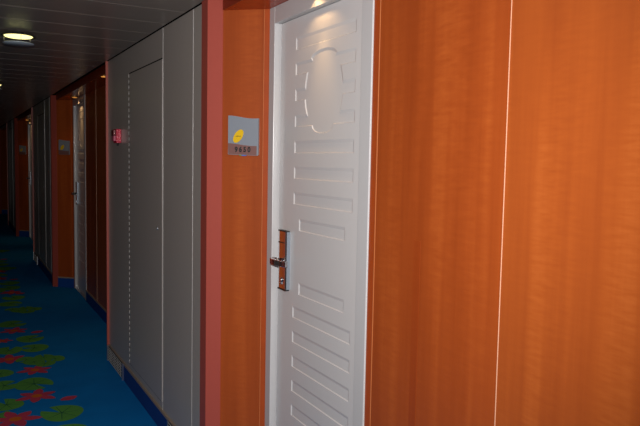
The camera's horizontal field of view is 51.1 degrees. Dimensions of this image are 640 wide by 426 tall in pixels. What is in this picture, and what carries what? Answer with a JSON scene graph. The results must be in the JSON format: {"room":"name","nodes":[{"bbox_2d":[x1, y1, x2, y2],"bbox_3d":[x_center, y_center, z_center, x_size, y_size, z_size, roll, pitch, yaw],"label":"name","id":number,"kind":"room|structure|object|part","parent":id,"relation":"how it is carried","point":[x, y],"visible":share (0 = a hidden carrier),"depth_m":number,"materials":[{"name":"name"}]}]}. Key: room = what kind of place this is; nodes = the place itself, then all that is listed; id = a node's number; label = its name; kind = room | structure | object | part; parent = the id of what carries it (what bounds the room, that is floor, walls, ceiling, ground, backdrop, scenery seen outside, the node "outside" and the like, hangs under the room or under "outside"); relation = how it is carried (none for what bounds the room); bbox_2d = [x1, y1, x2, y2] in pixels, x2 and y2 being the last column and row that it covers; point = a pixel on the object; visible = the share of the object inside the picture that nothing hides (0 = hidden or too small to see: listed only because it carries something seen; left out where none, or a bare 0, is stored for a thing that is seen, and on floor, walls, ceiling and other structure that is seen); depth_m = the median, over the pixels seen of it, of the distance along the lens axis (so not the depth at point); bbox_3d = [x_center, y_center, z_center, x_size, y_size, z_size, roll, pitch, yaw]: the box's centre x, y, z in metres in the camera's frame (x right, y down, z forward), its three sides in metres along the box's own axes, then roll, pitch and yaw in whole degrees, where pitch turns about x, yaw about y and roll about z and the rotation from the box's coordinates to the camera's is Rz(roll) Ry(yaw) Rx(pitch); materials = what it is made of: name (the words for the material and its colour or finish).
{"room":"ship interior","nodes":[
{"label":"ship interior","id":0,"kind":"room"},
{"bbox_2d":[0,214,156,425],"bbox_3d":[-4.574,0.685,8.685,2.800,0.061,24.566,-1,5,-28],"label":"floor","id":1,"kind":"structure","parent":0,"point":[55,370],"depth_m":4.75,"materials":[{"name":"blue carpet"}]},
{"bbox_2d":[0,0,202,126],"bbox_3d":[-4.141,-1.362,7.798,2.800,0.060,23.206,-1,5,-28],"label":"ceiling","id":2,"kind":"structure","parent":0,"point":[74,39],"depth_m":3.64,"materials":[{"name":"beige metal"}]},
{"bbox_2d":[1,31,35,46],"bbox_3d":[-1.591,-0.921,3.535,0.168,0.064,0.168,-1,5,-28],"label":"ceiling lamp","id":3,"kind":"object","parent":2,"relation":"attached to","point":[14,34],"visible":1,"depth_m":3.51,"materials":[{"name":"silver metal"}]},
{"bbox_2d":[2,41,33,46],"bbox_3d":[-1.592,-0.893,3.537,0.154,0.009,0.154,-1,5,-28],"label":"diffuser","id":4,"kind":"object","parent":3,"relation":"attached to","point":[14,43],"depth_m":3.51,"materials":[{"name":"grey glass"}]},
{"bbox_3d":[-1.591,-0.936,3.534,0.168,0.009,0.168,-1,5,-28],"label":"lamp shade","id":5,"kind":"part","parent":3,"relation":"part of","materials":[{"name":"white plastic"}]},
{"bbox_2d":[0,0,639,425],"bbox_3d":[-3.239,-0.324,8.303,0.387,2.082,22.929,-1,5,-28],"label":"wall","id":6,"kind":"structure","parent":0,"point":[504,250],"depth_m":1.73,"materials":[{"name":"orange laminate"}]},
{"bbox_2d":[0,130,1,213],"bbox_3d":[-7.728,-1.015,16.215,0.085,2.067,0.117,-1,5,-28],"label":"trim","id":7,"kind":"structure","parent":6,"relation":"attached to","point":[0,130],"depth_m":16.20,"materials":[{"name":"paint"}]},
{"bbox_3d":[-7.605,-1.009,16.174,0.176,2.067,0.047,2,5,12],"label":"splayed wood panel","id":8,"kind":"part","parent":6,"relation":"part of","materials":[{"name":"brown wood"}]},
{"bbox_2d":[6,123,8,219],"bbox_3d":[-6.295,-0.783,13.579,0.085,2.067,0.016,-1,5,-28],"label":"trim","id":9,"kind":"structure","parent":6,"relation":"attached to","point":[6,123],"depth_m":13.55,"materials":[{"name":"paint"}]},
{"bbox_2d":[9,128,13,223],"bbox_3d":[-5.838,-0.707,12.676,0.012,1.772,0.740,-1,5,-28],"label":"door","id":10,"kind":"structure","parent":6,"relation":"in","point":[10,130],"depth_m":12.66,"materials":[{"name":"black"}]},
{"bbox_3d":[-5.702,-0.707,12.744,0.300,2.067,2.025,-1,5,-28],"label":"grey panel","id":11,"kind":"part","parent":6,"relation":"part of","materials":[{"name":"paint"}]},
{"bbox_2d":[14,118,18,235],"bbox_3d":[-5.299,-0.623,11.747,0.085,2.067,0.117,-1,5,-28],"label":"trim","id":12,"kind":"structure","parent":6,"relation":"attached to","point":[15,119],"depth_m":11.71,"materials":[{"name":"paint"}]},
{"bbox_2d":[19,145,25,154],"bbox_3d":[-5.166,-1.097,11.638,0.128,0.160,0.014,2,5,12],"label":"sign","id":13,"kind":"object","parent":6,"relation":"attached to","point":[22,149],"visible":1,"depth_m":11.63,"materials":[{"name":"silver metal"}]},
{"bbox_3d":[-5.177,-0.617,11.707,0.176,2.067,0.047,2,5,12],"label":"splayed wood panel","id":14,"kind":"part","parent":6,"relation":"part of","materials":[{"name":"brown wood"}]},
{"bbox_2d":[26,120,32,239],"bbox_3d":[-4.874,-0.557,11.340,0.147,2.016,0.753,-1,5,-28],"label":"door","id":15,"kind":"structure","parent":6,"relation":"in","point":[29,177],"depth_m":11.55,"materials":[{"name":"white paint"}]},
{"bbox_3d":[-4.852,-0.558,11.352,0.098,2.016,0.753,-1,5,-28],"label":"frame","id":16,"kind":"part","parent":15,"relation":"part of","materials":[{"name":"white paint"}]},
{"bbox_2d":[31,107,34,251],"bbox_3d":[-3.866,-0.391,9.112,0.085,2.067,0.016,-1,5,-28],"label":"trim","id":17,"kind":"structure","parent":6,"relation":"attached to","point":[31,107],"depth_m":9.08,"materials":[{"name":"paint"}]},
{"bbox_2d":[33,252,37,264],"bbox_3d":[-3.800,0.605,8.950,0.010,0.108,0.480,-1,5,-28],"label":"air vent","id":18,"kind":"object","parent":6,"relation":"attached to","point":[35,257],"visible":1,"depth_m":8.96,"materials":[{"name":"black metal"}]},
{"bbox_2d":[37,113,45,261],"bbox_3d":[-3.409,-0.315,8.209,0.012,1.772,0.740,-1,5,-28],"label":"door","id":19,"kind":"structure","parent":6,"relation":"in","point":[41,123],"depth_m":8.18,"materials":[{"name":"black"}]},
{"bbox_3d":[-3.273,-0.315,8.276,0.300,2.067,2.025,-1,5,-28],"label":"grey panel","id":20,"kind":"part","parent":6,"relation":"part of","materials":[{"name":"laminate"}]},
{"bbox_2d":[50,95,57,286],"bbox_3d":[-2.870,-0.231,7.280,0.085,2.067,0.117,-1,5,-28],"label":"trim","id":21,"kind":"structure","parent":6,"relation":"attached to","point":[53,116],"depth_m":7.24,"materials":[{"name":"paint"}]},
{"bbox_3d":[-2.748,-0.225,7.239,0.176,2.067,0.047,2,5,12],"label":"splayed wood panel","id":22,"kind":"part","parent":6,"relation":"part of","materials":[{"name":"brown wood"}]},
{"bbox_2d":[59,140,69,154],"bbox_3d":[-2.737,-0.705,7.170,0.128,0.160,0.014,2,5,12],"label":"sign","id":23,"kind":"object","parent":6,"relation":"attached to","point":[64,146],"visible":1,"depth_m":7.17,"materials":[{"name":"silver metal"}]},
{"bbox_2d":[71,95,86,299],"bbox_3d":[-2.445,-0.165,6.873,0.147,2.016,0.753,-1,5,-28],"label":"door","id":24,"kind":"structure","parent":6,"relation":"in","point":[79,159],"depth_m":6.97,"materials":[{"name":"white paint"}]},
{"bbox_2d":[2,209,174,425],"bbox_3d":[-3.285,0.669,8.213,0.194,0.113,22.675,-1,5,-28],"label":"baseboard","id":25,"kind":"structure","parent":6,"relation":"attached to","point":[154,410],"depth_m":4.21,"materials":[{"name":"blue"}]},
{"bbox_3d":[-2.051,-0.140,6.314,0.200,2.067,0.536,-1,5,-28],"label":"wood panel","id":26,"kind":"part","parent":6,"relation":"part of","materials":[{"name":"brown wood"}]},
{"bbox_3d":[-1.570,-0.062,5.428,0.200,2.067,1.485,-1,5,-28],"label":"wood panel","id":27,"kind":"part","parent":6,"relation":"part of","materials":[{"name":"brown wood"}]},
{"bbox_2d":[105,61,108,344],"bbox_3d":[-1.438,0.001,4.644,0.085,2.067,0.016,-1,5,-28],"label":"trim","id":28,"kind":"structure","parent":6,"relation":"attached to","point":[106,62],"depth_m":4.62,"materials":[{"name":"paint"}]},
{"bbox_2d":[107,345,123,380],"bbox_3d":[-1.371,0.997,4.483,0.010,0.108,0.480,-1,5,-28],"label":"air vent","id":29,"kind":"object","parent":6,"relation":"attached to","point":[112,358],"visible":1,"depth_m":4.47,"materials":[{"name":"black metal"}]},
{"bbox_2d":[111,129,120,145],"bbox_3d":[-1.296,-0.480,4.255,0.046,0.104,0.087,-1,5,-28],"label":"alarm box","id":30,"kind":"object","parent":6,"relation":"attached to","point":[115,133],"visible":1,"depth_m":4.22,"materials":[{"name":"red plastic"}]},
{"bbox_2d":[128,57,162,401],"bbox_3d":[-0.980,0.077,3.741,0.012,1.772,0.740,-1,5,-28],"label":"door","id":31,"kind":"structure","parent":6,"relation":"in","point":[146,82],"depth_m":3.69,"materials":[{"name":"grey"}]},
{"bbox_3d":[-0.844,0.077,3.809,0.300,2.067,2.025,-1,5,-28],"label":"grey panel","id":32,"kind":"part","parent":6,"relation":"part of","materials":[{"name":"laminate"}]},
{"bbox_2d":[200,0,222,425],"bbox_3d":[-0.442,0.162,2.812,0.085,2.067,0.117,-1,5,-28],"label":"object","id":33,"kind":"structure","parent":6,"relation":"attached to","point":[212,10],"depth_m":2.77,"materials":[{"name":"cherry wood"}]},
{"bbox_3d":[-0.319,0.167,2.772,0.176,2.067,0.047,2,5,12],"label":"splayed wood panel","id":34,"kind":"part","parent":6,"relation":"part of","materials":[{"name":"brown wood"}]},
{"bbox_2d":[228,115,258,155],"bbox_3d":[-0.309,-0.312,2.703,0.128,0.162,0.015,2,5,12],"label":"sign","id":35,"kind":"object","parent":6,"relation":"attached to","point":[243,133],"visible":1,"depth_m":2.70,"materials":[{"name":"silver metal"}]},
{"bbox_2d":[265,0,374,425],"bbox_3d":[-0.016,0.227,2.405,0.147,2.016,0.753,-1,5,-28],"label":"door","id":36,"kind":"structure","parent":6,"relation":"in","point":[321,51],"depth_m":2.38,"materials":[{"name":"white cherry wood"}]},
{"bbox_3d":[-0.159,0.187,2.553,0.038,0.022,0.136,-1,5,-28],"label":"lever","id":37,"kind":"part","parent":36,"relation":"part of","materials":[{"name":"silver metal"}]},
{"bbox_3d":[-0.141,0.183,2.614,0.018,0.226,0.070,-1,5,-28],"label":"lock plate","id":38,"kind":"part","parent":36,"relation":"part of","materials":[{"name":"silver metal"}]},
{"bbox_3d":[0.378,0.252,1.846,0.200,2.067,0.536,-1,5,-28],"label":"wood panel","id":39,"kind":"part","parent":6,"relation":"part of","materials":[{"name":"brown wood"}]},
{"bbox_3d":[0.859,0.330,0.961,0.200,2.067,1.485,-1,5,-28],"label":"wood panel","id":40,"kind":"part","parent":6,"relation":"part of","materials":[{"name":"brown wood"}]}
]}

